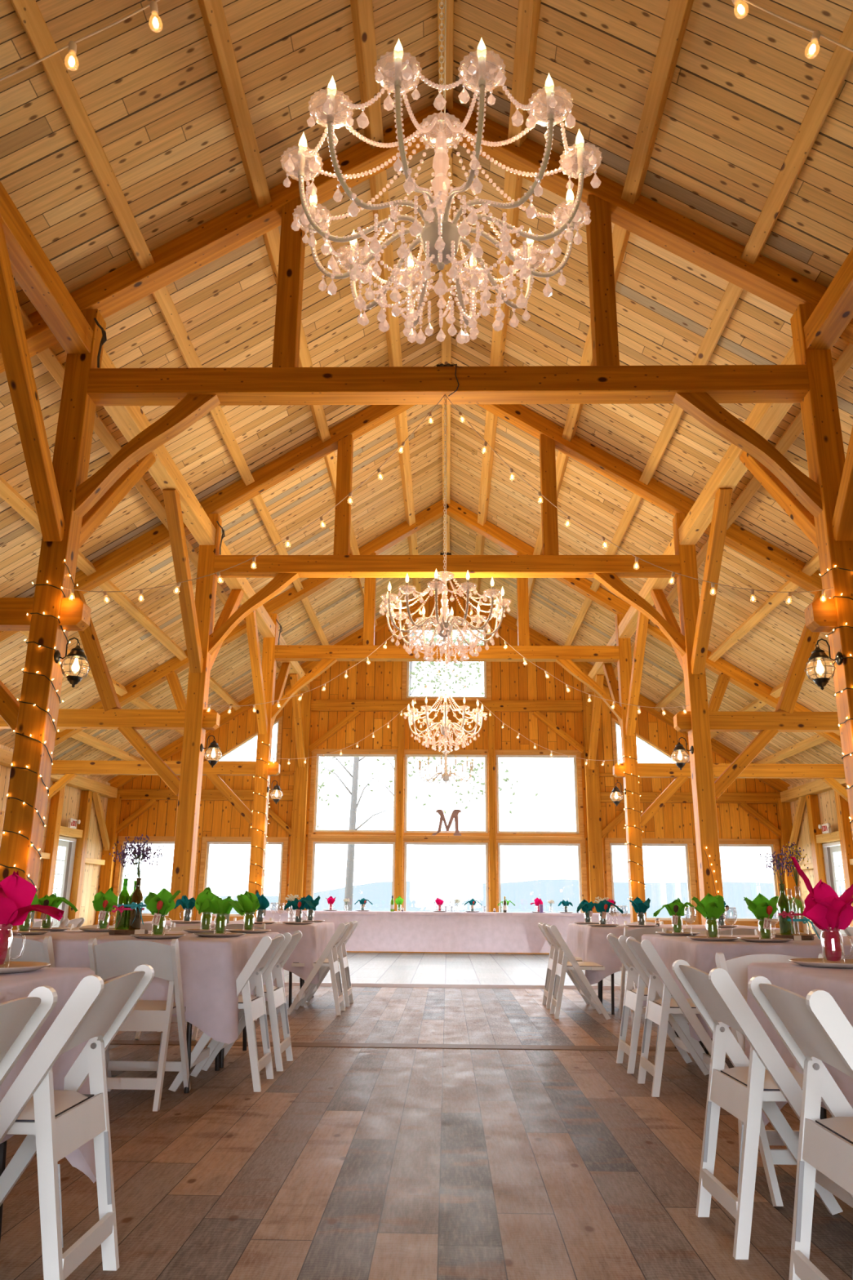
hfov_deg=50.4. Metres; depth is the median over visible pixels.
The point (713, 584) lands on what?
festoon lights
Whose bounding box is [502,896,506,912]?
wine bottle
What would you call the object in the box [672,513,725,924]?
timber post
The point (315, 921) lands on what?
charger plate
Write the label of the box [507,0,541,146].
purlin
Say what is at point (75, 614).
beam
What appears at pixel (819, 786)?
beam
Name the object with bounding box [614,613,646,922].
timber post
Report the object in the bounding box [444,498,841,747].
rafter
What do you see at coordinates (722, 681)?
strut
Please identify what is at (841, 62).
purlin
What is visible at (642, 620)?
brace
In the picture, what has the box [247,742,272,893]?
fairy lights
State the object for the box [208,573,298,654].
knee brace
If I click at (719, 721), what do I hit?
beam
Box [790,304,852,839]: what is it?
timber post
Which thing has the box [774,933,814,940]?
wood slice
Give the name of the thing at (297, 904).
napkin
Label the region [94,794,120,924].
post
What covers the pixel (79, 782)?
beam
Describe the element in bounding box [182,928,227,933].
charger plate
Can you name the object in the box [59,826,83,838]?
header
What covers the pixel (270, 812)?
brace
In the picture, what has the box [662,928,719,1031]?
folding chair
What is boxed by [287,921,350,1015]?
folding chair
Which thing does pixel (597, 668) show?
beam
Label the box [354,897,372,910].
napkin
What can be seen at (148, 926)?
folding chair
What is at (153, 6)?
socket
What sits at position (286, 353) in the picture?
post
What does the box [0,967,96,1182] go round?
tablecloth
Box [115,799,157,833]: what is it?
brace
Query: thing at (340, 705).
tie beam
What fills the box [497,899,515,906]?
napkin
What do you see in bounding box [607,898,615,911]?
napkin
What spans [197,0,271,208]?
purlin
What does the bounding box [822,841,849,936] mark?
door
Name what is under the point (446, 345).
ridge beam
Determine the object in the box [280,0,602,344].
chandelier
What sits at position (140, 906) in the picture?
ribbon
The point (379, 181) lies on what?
purlin
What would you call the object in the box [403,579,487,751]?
chandelier
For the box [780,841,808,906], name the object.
flower bouquet
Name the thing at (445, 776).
chandelier
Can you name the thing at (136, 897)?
wine bottle
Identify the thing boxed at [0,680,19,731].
brace
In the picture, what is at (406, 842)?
window
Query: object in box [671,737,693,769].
wall lantern
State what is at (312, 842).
window
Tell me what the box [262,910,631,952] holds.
linens
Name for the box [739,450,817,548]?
brace
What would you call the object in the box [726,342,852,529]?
purlin
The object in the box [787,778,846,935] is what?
wall
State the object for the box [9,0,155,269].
purlin
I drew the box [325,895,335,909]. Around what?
napkin
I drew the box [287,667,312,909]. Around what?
wall post
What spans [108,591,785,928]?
wall
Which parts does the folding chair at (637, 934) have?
leg, backrest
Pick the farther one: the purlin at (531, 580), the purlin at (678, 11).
the purlin at (531, 580)
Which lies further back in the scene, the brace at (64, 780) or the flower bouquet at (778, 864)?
the brace at (64, 780)
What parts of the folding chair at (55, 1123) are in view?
seat frame, leg, seat, backrest, leg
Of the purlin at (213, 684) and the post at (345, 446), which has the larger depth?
the purlin at (213, 684)
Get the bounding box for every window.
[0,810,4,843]
[110,835,199,920]
[195,836,288,920]
[212,715,282,764]
[305,836,395,911]
[307,748,397,836]
[401,622,491,699]
[402,839,489,911]
[403,749,488,835]
[494,749,584,838]
[496,838,587,912]
[604,837,698,924]
[611,717,681,764]
[695,838,782,926]
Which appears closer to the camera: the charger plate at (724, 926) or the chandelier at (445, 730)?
the charger plate at (724, 926)
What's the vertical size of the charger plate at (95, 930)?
0.020 m
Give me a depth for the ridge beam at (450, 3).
8.11 m
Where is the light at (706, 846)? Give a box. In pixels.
[704,846,719,895]
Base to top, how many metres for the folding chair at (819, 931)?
0.784 m
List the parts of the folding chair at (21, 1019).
backrest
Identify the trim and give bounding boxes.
[110,1040,704,1051]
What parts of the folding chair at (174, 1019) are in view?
backrest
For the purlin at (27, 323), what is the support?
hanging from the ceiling
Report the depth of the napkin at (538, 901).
18.03 m
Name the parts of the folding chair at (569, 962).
backrest, leg, leg, seat, seat frame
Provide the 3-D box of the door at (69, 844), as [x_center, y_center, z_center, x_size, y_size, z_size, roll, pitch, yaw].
[-7.265,4.970,17.782,0.120,2.160,1.100,0,-16,1]
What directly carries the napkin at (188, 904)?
in the mason jar
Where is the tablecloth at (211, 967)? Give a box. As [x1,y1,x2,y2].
[9,929,284,1044]
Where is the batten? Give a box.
[346,951,549,954]
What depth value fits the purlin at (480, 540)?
18.61 m
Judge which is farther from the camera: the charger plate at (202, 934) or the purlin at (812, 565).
the purlin at (812, 565)
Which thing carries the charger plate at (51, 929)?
on the tablecloth at (211, 967)
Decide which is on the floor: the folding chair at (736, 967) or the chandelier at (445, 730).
the folding chair at (736, 967)
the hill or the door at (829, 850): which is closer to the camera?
the door at (829, 850)
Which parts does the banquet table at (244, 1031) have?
leg, leg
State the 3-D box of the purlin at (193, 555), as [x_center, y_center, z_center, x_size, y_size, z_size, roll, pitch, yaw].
[-3.483,-0.937,14.763,0.183,0.184,4.314,0,-16,1]
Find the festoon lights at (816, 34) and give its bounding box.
[731,0,852,59]
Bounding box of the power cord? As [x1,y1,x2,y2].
[448,364,459,396]
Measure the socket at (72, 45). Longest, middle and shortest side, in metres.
0.038 x 0.027 x 0.026 m
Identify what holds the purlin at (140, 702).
attached to the rafter at (288, 598)
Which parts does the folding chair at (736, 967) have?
leg, backrest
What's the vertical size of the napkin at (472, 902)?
0.240 m
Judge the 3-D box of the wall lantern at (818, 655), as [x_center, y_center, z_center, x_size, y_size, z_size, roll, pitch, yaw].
[3.147,0.191,7.202,0.281,0.424,0.232,0,-16,1]
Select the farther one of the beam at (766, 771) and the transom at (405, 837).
the transom at (405, 837)
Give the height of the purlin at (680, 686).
0.184 m
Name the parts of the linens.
panel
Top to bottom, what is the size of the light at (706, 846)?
0.634 m
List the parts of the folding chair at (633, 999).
backrest, leg, leg, seat, seat frame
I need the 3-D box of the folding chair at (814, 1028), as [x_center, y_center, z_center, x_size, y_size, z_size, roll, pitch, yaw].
[1.119,1.241,2.177,0.525,0.784,0.439,0,-16,1]
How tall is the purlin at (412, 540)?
0.184 m
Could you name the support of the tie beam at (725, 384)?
attached to the timber post at (75, 425)
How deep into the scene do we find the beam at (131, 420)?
10.44 m
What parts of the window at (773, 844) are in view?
sash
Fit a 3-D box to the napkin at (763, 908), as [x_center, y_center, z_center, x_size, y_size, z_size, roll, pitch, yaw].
[2.033,1.653,5.457,0.205,0.269,0.170,-2,-16,7]
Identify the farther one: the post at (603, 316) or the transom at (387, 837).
the transom at (387, 837)
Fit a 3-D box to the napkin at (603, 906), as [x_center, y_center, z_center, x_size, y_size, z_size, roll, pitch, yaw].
[1.720,2.621,8.754,0.367,0.238,0.143,-3,-17,12]
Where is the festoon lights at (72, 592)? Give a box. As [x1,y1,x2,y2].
[62,394,444,601]
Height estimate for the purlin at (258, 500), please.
0.184 m
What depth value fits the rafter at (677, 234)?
8.37 m
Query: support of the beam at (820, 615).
attached to the timber post at (824, 442)
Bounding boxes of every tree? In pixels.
[316,686,448,911]
[359,630,537,814]
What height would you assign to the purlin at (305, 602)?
0.184 m
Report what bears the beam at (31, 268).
attached to the timber post
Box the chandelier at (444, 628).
[378,395,511,664]
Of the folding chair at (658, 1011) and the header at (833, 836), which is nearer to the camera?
the folding chair at (658, 1011)
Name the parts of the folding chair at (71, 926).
backrest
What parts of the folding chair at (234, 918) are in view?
backrest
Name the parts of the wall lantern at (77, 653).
wall plate, hook arm, bulb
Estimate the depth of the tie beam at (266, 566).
12.26 m
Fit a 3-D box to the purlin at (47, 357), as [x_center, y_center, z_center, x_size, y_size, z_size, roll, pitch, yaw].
[-3.581,-2.188,10.442,0.183,0.184,4.314,0,-16,1]
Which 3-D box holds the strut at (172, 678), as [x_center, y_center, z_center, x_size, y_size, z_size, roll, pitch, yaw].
[-4.358,1.401,16.449,0.856,1.679,0.190,0,-16,1]
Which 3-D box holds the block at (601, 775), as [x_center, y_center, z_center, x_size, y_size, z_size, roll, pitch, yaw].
[4.098,3.038,20.415,0.410,0.080,0.080,0,-16,1]
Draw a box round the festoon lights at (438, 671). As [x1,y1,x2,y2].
[270,663,444,764]
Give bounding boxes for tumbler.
[539,904,543,912]
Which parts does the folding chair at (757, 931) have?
backrest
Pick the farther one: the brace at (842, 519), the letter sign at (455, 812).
the letter sign at (455, 812)
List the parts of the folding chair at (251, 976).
seat frame, seat, leg, leg, backrest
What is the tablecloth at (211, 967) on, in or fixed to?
on the banquet table at (188, 1036)
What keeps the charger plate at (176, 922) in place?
on the tablecloth at (316, 936)
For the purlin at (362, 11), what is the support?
attached to the rafter
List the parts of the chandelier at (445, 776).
arm, arm, arm, arm, arm, arm, arm, arm, arm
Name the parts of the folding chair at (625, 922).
backrest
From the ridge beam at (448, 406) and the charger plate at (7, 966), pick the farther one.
the ridge beam at (448, 406)
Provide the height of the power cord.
0.318 m
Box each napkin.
[0,870,64,964]
[18,893,39,930]
[38,892,77,928]
[92,887,118,928]
[144,887,181,934]
[173,894,195,920]
[195,885,219,928]
[198,892,244,933]
[236,890,259,929]
[255,891,269,921]
[284,896,315,921]
[300,893,319,919]
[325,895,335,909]
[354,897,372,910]
[395,896,403,910]
[435,897,443,911]
[464,898,482,911]
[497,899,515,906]
[530,897,542,911]
[558,899,573,911]
[576,898,594,922]
[585,898,623,924]
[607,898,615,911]
[629,896,650,924]
[653,897,704,932]
[691,891,724,937]
[713,895,728,925]
[743,892,778,937]
[776,894,804,933]
[789,854,852,960]
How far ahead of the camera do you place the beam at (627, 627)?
14.54 m
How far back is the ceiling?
9.19 m
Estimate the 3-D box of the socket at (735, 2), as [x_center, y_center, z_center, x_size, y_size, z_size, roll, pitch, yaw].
[1.088,-2.256,3.188,0.026,0.038,0.027,-6,-19,-24]
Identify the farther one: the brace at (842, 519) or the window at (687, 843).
the window at (687, 843)
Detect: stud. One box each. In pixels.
[36,782,65,918]
[67,790,93,919]
[805,794,826,884]
[834,786,852,927]
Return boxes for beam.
[0,181,93,354]
[0,597,91,631]
[0,708,220,729]
[0,747,117,798]
[50,760,280,775]
[87,364,809,405]
[101,348,216,545]
[213,555,680,577]
[219,537,275,637]
[274,644,619,662]
[277,631,310,691]
[310,699,582,712]
[437,0,453,109]
[439,138,453,364]
[441,404,450,503]
[443,514,449,582]
[583,631,616,692]
[612,763,845,778]
[617,537,675,638]
[673,711,839,732]
[678,343,795,544]
[780,778,846,802]
[803,248,852,350]
[804,598,837,631]
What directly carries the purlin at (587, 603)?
attached to the rafter at (602, 597)
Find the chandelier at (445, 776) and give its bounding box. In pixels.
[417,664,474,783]
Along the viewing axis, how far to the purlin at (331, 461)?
13.99 m
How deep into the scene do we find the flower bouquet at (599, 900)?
9.35 m
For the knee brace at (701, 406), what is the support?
attached to the timber post at (824, 442)
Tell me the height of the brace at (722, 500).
1.885 m
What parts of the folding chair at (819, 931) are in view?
backrest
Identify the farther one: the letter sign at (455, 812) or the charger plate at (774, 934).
the letter sign at (455, 812)
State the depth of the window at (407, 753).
20.54 m
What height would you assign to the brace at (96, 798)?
1.225 m
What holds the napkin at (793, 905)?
in the mason jar
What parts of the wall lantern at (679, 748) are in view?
bulb, hook arm, wall plate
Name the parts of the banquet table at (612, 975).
leg, leg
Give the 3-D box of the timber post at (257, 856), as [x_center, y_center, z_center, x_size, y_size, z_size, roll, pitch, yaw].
[-2.917,2.469,16.107,0.226,6.103,0.226,0,-16,1]
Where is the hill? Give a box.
[56,879,845,913]
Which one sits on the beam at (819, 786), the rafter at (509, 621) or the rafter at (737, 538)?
the rafter at (737, 538)
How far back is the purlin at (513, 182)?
10.24 m
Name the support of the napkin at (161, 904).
in the mason jar
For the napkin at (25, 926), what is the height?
0.278 m
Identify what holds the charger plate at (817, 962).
on the tablecloth at (794, 977)
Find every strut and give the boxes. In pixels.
[72,590,121,711]
[165,671,207,760]
[686,672,730,763]
[774,590,823,714]
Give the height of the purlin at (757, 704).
0.184 m
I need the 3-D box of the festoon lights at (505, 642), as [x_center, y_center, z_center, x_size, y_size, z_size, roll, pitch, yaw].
[1.816,0.044,11.879,3.130,1.912,0.080,0,-16,1]
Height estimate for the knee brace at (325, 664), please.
1.114 m
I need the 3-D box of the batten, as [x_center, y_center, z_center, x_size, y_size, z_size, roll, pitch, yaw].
[0.419,6.042,17.521,5.900,0.020,0.030,0,-16,1]
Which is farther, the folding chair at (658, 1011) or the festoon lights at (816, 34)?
the folding chair at (658, 1011)
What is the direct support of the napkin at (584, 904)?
in the mason jar
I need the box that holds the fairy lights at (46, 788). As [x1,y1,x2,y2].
[0,559,77,892]
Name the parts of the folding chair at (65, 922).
backrest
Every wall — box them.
[0,744,110,926]
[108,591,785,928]
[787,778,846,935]
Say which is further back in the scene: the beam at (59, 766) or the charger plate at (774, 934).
the beam at (59, 766)
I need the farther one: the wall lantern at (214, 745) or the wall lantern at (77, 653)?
the wall lantern at (214, 745)
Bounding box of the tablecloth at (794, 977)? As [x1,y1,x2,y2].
[744,962,852,1125]
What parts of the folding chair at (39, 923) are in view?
backrest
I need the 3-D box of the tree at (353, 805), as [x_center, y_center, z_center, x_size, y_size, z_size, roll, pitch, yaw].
[-1.955,5.162,27.720,6.552,9.004,4.015,0,-16,1]
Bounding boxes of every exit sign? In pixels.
[67,817,80,828]
[817,822,831,833]
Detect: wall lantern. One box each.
[53,637,90,688]
[200,734,222,767]
[266,780,283,804]
[609,782,626,806]
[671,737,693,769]
[804,638,842,689]
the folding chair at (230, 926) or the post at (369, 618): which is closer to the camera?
the folding chair at (230, 926)
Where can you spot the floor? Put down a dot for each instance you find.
(346, 1163)
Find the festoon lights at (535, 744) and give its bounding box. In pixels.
[448,663,623,766]
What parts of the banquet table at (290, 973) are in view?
leg, leg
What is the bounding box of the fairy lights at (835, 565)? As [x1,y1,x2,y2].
[819,564,852,823]
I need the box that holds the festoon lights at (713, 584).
[444,394,833,604]
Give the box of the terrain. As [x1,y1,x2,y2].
[142,906,777,918]
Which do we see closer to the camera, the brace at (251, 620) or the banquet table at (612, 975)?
the banquet table at (612, 975)
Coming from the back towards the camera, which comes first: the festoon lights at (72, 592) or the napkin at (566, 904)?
the napkin at (566, 904)
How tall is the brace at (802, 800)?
1.225 m
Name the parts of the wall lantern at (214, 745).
wall plate, hook arm, bulb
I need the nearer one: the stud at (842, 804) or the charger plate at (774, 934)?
the charger plate at (774, 934)
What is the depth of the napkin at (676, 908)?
6.42 m
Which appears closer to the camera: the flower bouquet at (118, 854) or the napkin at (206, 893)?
the flower bouquet at (118, 854)
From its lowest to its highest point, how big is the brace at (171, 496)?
1.885 m
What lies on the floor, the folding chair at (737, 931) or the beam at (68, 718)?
the folding chair at (737, 931)
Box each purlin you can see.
[0,475,96,576]
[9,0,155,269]
[18,304,33,330]
[18,631,127,696]
[35,347,168,529]
[71,730,143,760]
[98,580,186,661]
[129,696,183,735]
[151,286,254,485]
[185,537,245,626]
[187,666,240,710]
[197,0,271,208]
[245,632,279,676]
[251,493,303,591]
[262,226,330,442]
[301,596,328,644]
[324,451,359,555]
[350,0,383,148]
[357,577,377,626]
[368,169,402,366]
[395,410,415,525]
[408,532,421,600]
[471,532,484,600]
[477,410,497,525]
[489,168,522,366]
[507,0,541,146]
[515,577,535,626]
[533,450,568,555]
[562,224,630,441]
[564,596,592,645]
[590,493,642,591]
[613,633,648,678]
[621,0,693,204]
[639,282,743,484]
[648,537,709,626]
[653,667,706,711]
[708,580,799,662]
[710,698,767,738]
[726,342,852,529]
[740,10,852,264]
[753,733,828,764]
[769,652,831,698]
[801,552,819,576]
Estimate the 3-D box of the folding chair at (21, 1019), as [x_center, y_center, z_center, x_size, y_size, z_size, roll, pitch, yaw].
[-1.073,1.090,1.718,0.525,0.784,0.439,0,-16,1]
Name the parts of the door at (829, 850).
frame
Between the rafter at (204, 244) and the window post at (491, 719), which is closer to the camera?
the rafter at (204, 244)
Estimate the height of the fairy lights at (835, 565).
2.711 m
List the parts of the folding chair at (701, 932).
backrest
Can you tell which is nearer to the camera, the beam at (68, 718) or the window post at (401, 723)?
the beam at (68, 718)
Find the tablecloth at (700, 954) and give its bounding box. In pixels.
[641,933,852,1040]
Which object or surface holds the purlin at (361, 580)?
attached to the rafter at (288, 598)
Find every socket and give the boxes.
[68,40,76,55]
[150,0,158,15]
[731,0,741,5]
[810,30,820,44]
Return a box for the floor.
[0,951,852,1279]
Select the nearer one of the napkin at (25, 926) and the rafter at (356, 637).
the napkin at (25, 926)
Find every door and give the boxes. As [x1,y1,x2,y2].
[50,835,76,927]
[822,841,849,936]
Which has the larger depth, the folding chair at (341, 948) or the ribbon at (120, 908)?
the folding chair at (341, 948)
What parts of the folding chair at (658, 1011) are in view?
backrest, leg, leg, seat, seat frame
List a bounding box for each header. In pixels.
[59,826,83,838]
[815,831,839,843]
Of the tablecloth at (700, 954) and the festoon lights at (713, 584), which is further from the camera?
the festoon lights at (713, 584)
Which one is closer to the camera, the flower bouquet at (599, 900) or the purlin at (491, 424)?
the flower bouquet at (599, 900)
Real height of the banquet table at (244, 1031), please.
0.745 m
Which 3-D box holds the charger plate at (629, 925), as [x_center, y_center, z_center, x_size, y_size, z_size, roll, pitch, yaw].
[2.061,2.737,8.678,0.306,0.020,0.306,0,-16,1]
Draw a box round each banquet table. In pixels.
[0,1139,7,1240]
[183,1021,219,1093]
[219,1026,246,1067]
[288,971,302,1007]
[598,981,599,999]
[600,973,614,1014]
[674,1030,704,1049]
[819,1106,826,1119]
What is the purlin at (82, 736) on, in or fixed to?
attached to the rafter at (288, 598)
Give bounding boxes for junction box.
[436,363,453,366]
[440,552,451,555]
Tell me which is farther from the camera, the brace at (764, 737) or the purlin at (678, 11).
the brace at (764, 737)
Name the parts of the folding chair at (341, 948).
leg, leg, backrest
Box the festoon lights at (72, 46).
[0,0,163,81]
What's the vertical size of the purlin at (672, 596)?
0.184 m
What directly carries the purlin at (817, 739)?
attached to the rafter at (602, 597)
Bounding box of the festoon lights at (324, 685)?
[204,576,444,712]
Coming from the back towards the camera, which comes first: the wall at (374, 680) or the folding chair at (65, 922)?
the wall at (374, 680)
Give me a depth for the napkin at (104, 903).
6.22 m
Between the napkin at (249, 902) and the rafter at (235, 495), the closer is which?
the napkin at (249, 902)
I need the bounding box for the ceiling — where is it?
[0,0,852,786]
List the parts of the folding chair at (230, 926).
backrest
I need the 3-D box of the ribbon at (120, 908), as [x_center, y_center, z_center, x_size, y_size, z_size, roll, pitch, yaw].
[-1.886,1.746,5.711,0.198,0.141,0.148,0,-16,1]
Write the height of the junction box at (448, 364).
0.055 m
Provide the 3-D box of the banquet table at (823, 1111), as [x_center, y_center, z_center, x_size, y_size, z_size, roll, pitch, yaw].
[2.141,1.495,2.955,1.830,0.745,0.760,0,-16,1]
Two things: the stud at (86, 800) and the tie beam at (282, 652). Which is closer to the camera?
the tie beam at (282, 652)
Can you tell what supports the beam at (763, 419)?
attached to the timber post at (706, 828)
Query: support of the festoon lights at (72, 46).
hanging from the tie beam
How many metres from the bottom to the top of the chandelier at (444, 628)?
2.676 m
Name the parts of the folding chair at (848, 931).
backrest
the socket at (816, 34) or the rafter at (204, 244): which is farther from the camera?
the rafter at (204, 244)
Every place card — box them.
[134,929,144,933]
[793,935,801,940]
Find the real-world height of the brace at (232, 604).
1.885 m
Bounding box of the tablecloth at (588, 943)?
[565,923,779,984]
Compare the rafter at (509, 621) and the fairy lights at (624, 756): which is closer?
the fairy lights at (624, 756)
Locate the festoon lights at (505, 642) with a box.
[445,574,689,714]
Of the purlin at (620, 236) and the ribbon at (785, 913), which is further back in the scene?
the purlin at (620, 236)
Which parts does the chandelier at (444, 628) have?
flame bulb, flame bulb, arm, arm, arm, bead trim, arm, flame bulb, arm, flame bulb, arm, bead trim, chain, arm, arm, arm, flame bulb, arm, arm, arm, flame bulb, flame bulb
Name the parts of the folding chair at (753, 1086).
leg, backrest, leg, seat, seat frame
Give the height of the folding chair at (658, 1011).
0.784 m
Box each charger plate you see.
[0,961,50,973]
[10,930,49,934]
[27,927,69,931]
[79,928,115,932]
[129,933,185,938]
[170,920,201,923]
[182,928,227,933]
[194,932,245,937]
[226,928,271,933]
[243,921,275,924]
[281,921,314,924]
[300,920,324,922]
[323,909,337,911]
[574,921,600,924]
[586,924,618,926]
[626,924,657,927]
[656,931,699,935]
[687,936,738,941]
[704,924,737,928]
[738,937,793,942]
[770,933,816,935]
[788,958,852,968]
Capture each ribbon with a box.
[106,905,144,928]
[116,902,146,925]
[777,911,804,922]
[787,916,820,939]
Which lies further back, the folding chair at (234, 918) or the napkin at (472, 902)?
the napkin at (472, 902)
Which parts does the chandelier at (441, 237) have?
flame bulb, flame bulb, flame bulb, flame bulb, arm, bead trim, bead trim, arm, arm, bead trim, bead trim, arm, flame bulb, flame bulb, bead trim, arm, bead trim, arm, chain, arm, arm, bead trim, bead trim, flame bulb, flame bulb, arm, bead trim, bead trim, arm, arm, bead trim, bead trim, arm, flame bulb, flame bulb, flame bulb, flame bulb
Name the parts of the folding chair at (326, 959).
seat frame, leg, leg, backrest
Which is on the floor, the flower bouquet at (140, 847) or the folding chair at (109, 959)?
the folding chair at (109, 959)
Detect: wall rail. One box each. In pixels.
[40,852,50,858]
[84,857,105,865]
[793,862,813,870]
[848,858,852,865]
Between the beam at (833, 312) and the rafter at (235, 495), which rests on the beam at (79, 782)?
the rafter at (235, 495)
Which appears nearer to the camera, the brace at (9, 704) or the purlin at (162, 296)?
the brace at (9, 704)
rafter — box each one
[0,104,451,373]
[0,404,415,641]
[54,499,448,746]
[107,580,448,788]
[440,101,852,344]
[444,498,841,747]
[446,579,790,792]
[475,404,822,595]
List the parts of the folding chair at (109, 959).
backrest, seat, leg, seat frame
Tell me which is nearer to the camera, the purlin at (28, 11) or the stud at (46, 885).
the purlin at (28, 11)
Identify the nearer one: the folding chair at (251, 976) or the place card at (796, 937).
the folding chair at (251, 976)
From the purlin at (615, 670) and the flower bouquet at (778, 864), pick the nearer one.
the flower bouquet at (778, 864)
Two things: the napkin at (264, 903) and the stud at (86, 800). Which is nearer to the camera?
the napkin at (264, 903)
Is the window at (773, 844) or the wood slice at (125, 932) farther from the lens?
the window at (773, 844)
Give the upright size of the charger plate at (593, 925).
0.020 m
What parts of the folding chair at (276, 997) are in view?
seat, leg, leg, backrest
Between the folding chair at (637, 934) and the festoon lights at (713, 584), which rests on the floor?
the folding chair at (637, 934)
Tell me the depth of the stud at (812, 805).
18.35 m
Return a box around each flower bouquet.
[109,840,150,878]
[120,834,164,877]
[284,893,299,911]
[593,896,608,903]
[760,850,795,883]
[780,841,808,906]
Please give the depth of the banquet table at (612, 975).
8.36 m
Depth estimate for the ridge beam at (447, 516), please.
18.86 m
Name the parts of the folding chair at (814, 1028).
leg, backrest, seat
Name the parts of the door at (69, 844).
panel, frame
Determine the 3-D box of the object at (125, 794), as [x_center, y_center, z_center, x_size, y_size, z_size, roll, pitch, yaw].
[-5.019,3.499,20.477,4.080,0.230,0.120,0,-16,1]
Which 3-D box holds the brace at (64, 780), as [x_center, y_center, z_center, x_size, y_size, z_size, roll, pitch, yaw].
[-6.694,2.719,16.120,0.853,0.817,0.120,0,-16,1]
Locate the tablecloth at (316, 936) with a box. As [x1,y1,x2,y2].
[113,920,334,984]
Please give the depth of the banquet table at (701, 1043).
5.74 m
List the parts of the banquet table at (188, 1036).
leg, leg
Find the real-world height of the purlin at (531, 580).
0.184 m
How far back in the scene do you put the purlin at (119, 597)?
14.32 m
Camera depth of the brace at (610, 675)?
17.72 m
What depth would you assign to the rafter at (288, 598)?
16.93 m
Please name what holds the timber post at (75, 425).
on the floor
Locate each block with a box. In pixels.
[278,771,293,775]
[599,773,614,777]
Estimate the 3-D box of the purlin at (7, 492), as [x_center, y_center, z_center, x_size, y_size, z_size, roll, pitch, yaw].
[-4.626,-1.549,10.280,0.183,0.184,4.314,0,-16,1]
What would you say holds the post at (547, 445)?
on the tie beam at (266, 566)
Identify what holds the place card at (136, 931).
on the tablecloth at (211, 967)
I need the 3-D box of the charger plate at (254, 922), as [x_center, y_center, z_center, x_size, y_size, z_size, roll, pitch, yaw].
[-1.582,2.680,8.590,0.306,0.020,0.306,0,-16,1]
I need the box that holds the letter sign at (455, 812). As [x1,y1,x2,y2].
[431,808,461,835]
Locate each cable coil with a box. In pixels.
[93,317,106,368]
[216,520,225,554]
[275,618,282,644]
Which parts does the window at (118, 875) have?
sash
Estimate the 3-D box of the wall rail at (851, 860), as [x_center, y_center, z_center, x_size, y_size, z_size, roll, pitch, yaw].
[7.875,3.948,16.220,0.100,0.110,1.190,0,-16,1]
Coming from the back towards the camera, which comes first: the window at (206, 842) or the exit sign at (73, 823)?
the window at (206, 842)
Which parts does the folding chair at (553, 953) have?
backrest, leg, leg, seat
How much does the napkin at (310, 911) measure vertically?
0.265 m
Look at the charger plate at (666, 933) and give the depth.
6.33 m
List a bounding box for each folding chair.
[0,964,154,1279]
[0,985,57,1085]
[4,936,55,967]
[31,918,53,927]
[57,917,84,927]
[66,923,115,930]
[88,937,191,1111]
[134,924,215,1039]
[140,922,175,930]
[168,933,284,1092]
[201,930,302,1071]
[213,923,269,1021]
[233,917,272,920]
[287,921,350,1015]
[300,920,358,1006]
[537,922,595,1008]
[545,924,610,1019]
[606,933,709,1075]
[618,926,674,1023]
[624,920,663,988]
[626,937,728,1097]
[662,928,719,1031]
[672,959,852,1259]
[715,952,833,1206]
[717,927,760,935]
[748,975,852,1279]
[754,928,812,935]
[811,924,839,936]
[843,926,852,936]
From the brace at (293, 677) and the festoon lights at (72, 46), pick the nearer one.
the festoon lights at (72, 46)
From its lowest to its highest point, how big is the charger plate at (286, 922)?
0.020 m
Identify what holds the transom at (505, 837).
attached to the window post at (491, 719)
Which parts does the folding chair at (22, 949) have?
backrest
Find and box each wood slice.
[108,928,148,935]
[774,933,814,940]
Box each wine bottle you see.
[115,878,129,929]
[127,880,136,928]
[128,877,142,929]
[390,895,394,911]
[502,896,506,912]
[777,883,792,934]
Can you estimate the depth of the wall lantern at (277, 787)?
15.95 m
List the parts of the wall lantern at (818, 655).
bulb, hook arm, wall plate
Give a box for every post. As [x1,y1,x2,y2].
[0,308,106,930]
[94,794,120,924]
[168,513,222,919]
[248,613,279,918]
[271,197,306,367]
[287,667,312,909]
[333,435,353,555]
[362,552,376,645]
[395,711,404,911]
[487,711,497,911]
[516,552,529,645]
[538,434,559,555]
[581,668,604,912]
[585,194,619,365]
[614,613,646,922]
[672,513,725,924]
[776,798,803,933]
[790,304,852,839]
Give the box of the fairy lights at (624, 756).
[621,755,645,902]
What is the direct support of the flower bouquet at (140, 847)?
in the wine bottle at (136, 897)
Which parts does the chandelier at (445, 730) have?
arm, arm, arm, arm, chain, arm, arm, arm, arm, arm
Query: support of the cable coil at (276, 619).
attached to the timber post at (257, 856)
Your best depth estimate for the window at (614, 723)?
20.63 m
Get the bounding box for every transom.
[311,834,395,839]
[403,835,488,839]
[496,835,582,839]
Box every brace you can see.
[0,222,65,541]
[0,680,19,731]
[47,773,76,800]
[73,394,220,518]
[78,452,155,549]
[92,792,110,850]
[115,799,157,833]
[117,727,179,795]
[162,488,203,672]
[206,773,253,825]
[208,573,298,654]
[210,589,244,669]
[245,609,267,733]
[267,807,291,835]
[271,658,337,719]
[272,662,290,727]
[289,673,305,768]
[308,710,360,751]
[532,711,584,753]
[555,659,622,720]
[587,674,604,768]
[593,573,685,656]
[601,809,625,837]
[602,663,620,727]
[625,610,648,735]
[640,776,688,827]
[650,589,683,670]
[672,392,822,517]
[690,488,733,674]
[714,729,778,799]
[738,803,781,838]
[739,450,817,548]
[787,796,805,854]
[821,777,848,801]
[831,426,852,541]

